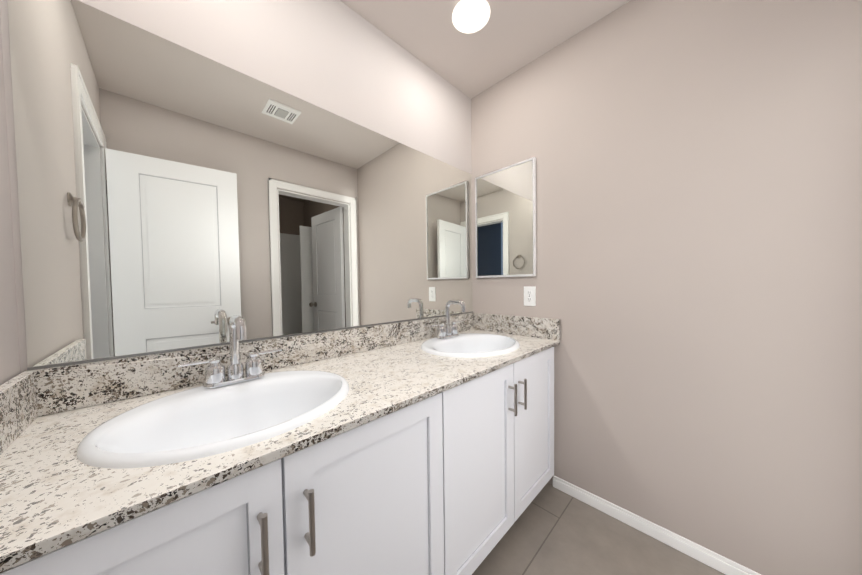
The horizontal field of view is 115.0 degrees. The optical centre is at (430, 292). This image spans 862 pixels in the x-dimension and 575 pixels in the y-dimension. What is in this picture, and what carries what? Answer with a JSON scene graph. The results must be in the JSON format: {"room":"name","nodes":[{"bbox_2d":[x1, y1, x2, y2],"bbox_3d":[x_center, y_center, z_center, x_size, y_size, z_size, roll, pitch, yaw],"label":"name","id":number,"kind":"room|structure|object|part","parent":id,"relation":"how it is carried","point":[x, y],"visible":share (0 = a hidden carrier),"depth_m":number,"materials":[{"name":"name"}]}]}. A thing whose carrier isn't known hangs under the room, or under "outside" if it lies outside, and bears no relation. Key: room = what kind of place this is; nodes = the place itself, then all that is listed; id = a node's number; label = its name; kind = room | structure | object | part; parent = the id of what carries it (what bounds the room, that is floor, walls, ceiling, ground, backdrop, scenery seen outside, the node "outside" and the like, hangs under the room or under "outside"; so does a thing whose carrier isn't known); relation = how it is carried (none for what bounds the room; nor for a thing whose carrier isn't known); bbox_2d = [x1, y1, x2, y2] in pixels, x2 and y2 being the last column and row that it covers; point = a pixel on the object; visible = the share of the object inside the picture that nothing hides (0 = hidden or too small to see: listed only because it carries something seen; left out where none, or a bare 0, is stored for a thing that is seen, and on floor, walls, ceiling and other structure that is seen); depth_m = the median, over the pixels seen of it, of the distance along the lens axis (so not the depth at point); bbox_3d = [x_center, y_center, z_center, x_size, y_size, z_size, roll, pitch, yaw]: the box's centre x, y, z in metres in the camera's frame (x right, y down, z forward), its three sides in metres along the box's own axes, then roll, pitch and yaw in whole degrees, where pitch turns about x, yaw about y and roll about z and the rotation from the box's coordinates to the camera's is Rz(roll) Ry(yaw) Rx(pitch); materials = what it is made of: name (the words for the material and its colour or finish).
{"room":"bathroom","nodes":[
{"label":"bathroom","id":0,"kind":"room"},
{"bbox_2d":[0,14,20,384],"bbox_3d":[-0.462,-0.059,0.020,0.115,2.440,1.695,-2,2,-44],"label":"wall","id":1,"kind":"structure","parent":0,"point":[9,356],"depth_m":0.64,"materials":[{"name":"paint"}]},
{"bbox_2d":[0,0,27,372],"bbox_3d":[-1.015,-0.251,0.670,0.010,0.894,0.012,-2,2,-44],"label":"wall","id":2,"kind":"structure","parent":0,"point":[3,3],"depth_m":0.67,"materials":[{"name":"paint"}]},
{"bbox_2d":[7,0,472,370],"bbox_3d":[-0.361,-0.576,1.293,1.810,1.482,0.023,-2,2,-44],"label":"mirror","id":3,"kind":"object","parent":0,"point":[172,197],"depth_m":0.95,"materials":[{"name":"clear glass"}]},
{"bbox_2d":[340,0,630,98],"bbox_3d":[-0.421,-1.333,0.120,3.717,0.100,1.810,-2,2,-44],"label":"ceiling","id":4,"kind":"structure","parent":0,"point":[510,37],"depth_m":1.40,"materials":[{"name":"paint"}]},
{"bbox_2d":[452,0,489,32],"bbox_3d":[0.191,-1.319,1.308,0.180,0.008,0.180,-2,2,-44],"label":"recessed light","id":5,"kind":"object","parent":4,"relation":"in","point":[470,16],"visible":1,"depth_m":1.31,"materials":[{"name":"white"}]},
{"bbox_2d":[472,483,725,574],"bbox_3d":[0.172,1.215,-0.383,3.717,0.100,3.415,-2,2,-44],"label":"floor","id":6,"kind":"structure","parent":0,"point":[552,530],"depth_m":1.20,"materials":[{"name":"tile"}]},
{"bbox_2d":[0,344,558,574],"bbox_3d":[-0.133,0.716,1.107,1.817,0.822,0.612,-2,2,-44],"label":"bathroom vanity","id":7,"kind":"object","parent":6,"relation":"on","point":[420,447],"depth_m":0.71,"materials":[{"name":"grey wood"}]},
{"bbox_3d":[-0.445,0.704,0.443,0.384,0.722,0.022,-2,2,-44],"label":"door","id":8,"kind":"part","parent":7,"relation":"part of","materials":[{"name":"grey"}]},
{"bbox_3d":[-0.319,0.481,0.521,0.012,0.134,0.038,-2,2,-44],"label":"door handle","id":9,"kind":"part","parent":7,"relation":"part of","materials":[{"name":"silver metal"}]},
{"bbox_2d":[0,328,559,559],"bbox_3d":[-0.143,0.296,1.099,1.814,0.022,0.598,-2,2,-44],"label":"countertop","id":10,"kind":"structure","parent":7,"relation":"on","point":[29,451],"depth_m":0.55,"materials":[{"name":"stone"}]},
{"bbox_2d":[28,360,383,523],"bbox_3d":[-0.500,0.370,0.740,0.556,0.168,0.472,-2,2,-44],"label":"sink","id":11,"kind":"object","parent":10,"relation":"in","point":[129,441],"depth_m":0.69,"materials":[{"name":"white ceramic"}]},
{"bbox_2d":[176,315,283,387],"bbox_3d":[-0.591,0.176,0.840,0.270,0.216,0.160,-2,2,-44],"label":"faucet","id":12,"kind":"object","parent":10,"relation":"on","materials":[{"name":"silver metal"}]},
{"bbox_2d":[428,300,467,339],"bbox_3d":[0.132,0.147,1.544,0.270,0.216,0.160,-2,2,-44],"label":"faucet","id":13,"kind":"object","parent":10,"relation":"on","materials":[{"name":"silver metal"}]},
{"bbox_2d":[400,328,539,363],"bbox_3d":[0.208,0.341,1.439,0.556,0.168,0.472,-2,2,-44],"label":"sink","id":14,"kind":"object","parent":10,"relation":"in","point":[473,347],"depth_m":1.52,"materials":[{"name":"white ceramic"}]},
{"bbox_3d":[-0.257,0.478,0.581,0.012,0.134,0.038,-2,2,-44],"label":"door handle","id":15,"kind":"part","parent":7,"relation":"part of","materials":[{"name":"silver metal"}]},
{"bbox_3d":[-0.136,0.691,0.745,0.471,0.722,0.022,-2,2,-44],"label":"door","id":16,"kind":"part","parent":7,"relation":"part of","materials":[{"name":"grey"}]},
{"bbox_3d":[0.199,0.677,1.070,0.452,0.722,0.022,-2,2,-44],"label":"door","id":17,"kind":"part","parent":7,"relation":"part of","materials":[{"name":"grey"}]},
{"bbox_3d":[0.349,0.454,1.172,0.012,0.134,0.038,-2,2,-44],"label":"door handle","id":18,"kind":"part","parent":7,"relation":"part of","materials":[{"name":"silver metal"}]},
{"bbox_3d":[0.411,0.451,1.232,0.012,0.134,0.038,-2,2,-44],"label":"door handle","id":19,"kind":"part","parent":7,"relation":"part of","materials":[{"name":"silver metal"}]},
{"bbox_3d":[0.521,0.664,1.384,0.439,0.722,0.022,-2,2,-44],"label":"door","id":20,"kind":"part","parent":7,"relation":"part of","materials":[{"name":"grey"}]},
{"bbox_2d":[471,0,861,574],"bbox_3d":[0.926,-0.116,1.370,0.115,2.440,1.695,-2,2,-44],"label":"wall","id":21,"kind":"structure","parent":0,"point":[696,280],"depth_m":1.10,"materials":[{"name":"paint"}]},
{"bbox_2d":[475,157,535,277],"bbox_3d":[0.458,-0.440,1.739,0.022,0.683,0.419,-2,2,-44],"label":"mirror","id":22,"kind":"object","parent":21,"relation":"attached to","point":[505,212],"visible":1,"depth_m":1.71,"materials":[{"name":"clear glass"}]},
{"bbox_2d":[524,286,535,305],"bbox_3d":[0.587,0.020,1.636,0.007,0.116,0.072,-2,2,-44],"label":"electrical outlet","id":23,"kind":"object","parent":21,"relation":"attached to","point":[529,295],"visible":1,"depth_m":1.63,"materials":[{"name":"white plastic"}]},
{"bbox_2d":[553,475,760,574],"bbox_3d":[1.050,1.077,1.200,0.012,0.063,1.019,-2,2,-44],"label":"baseboard","id":24,"kind":"structure","parent":21,"relation":"attached to","point":[714,560],"depth_m":1.23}
]}

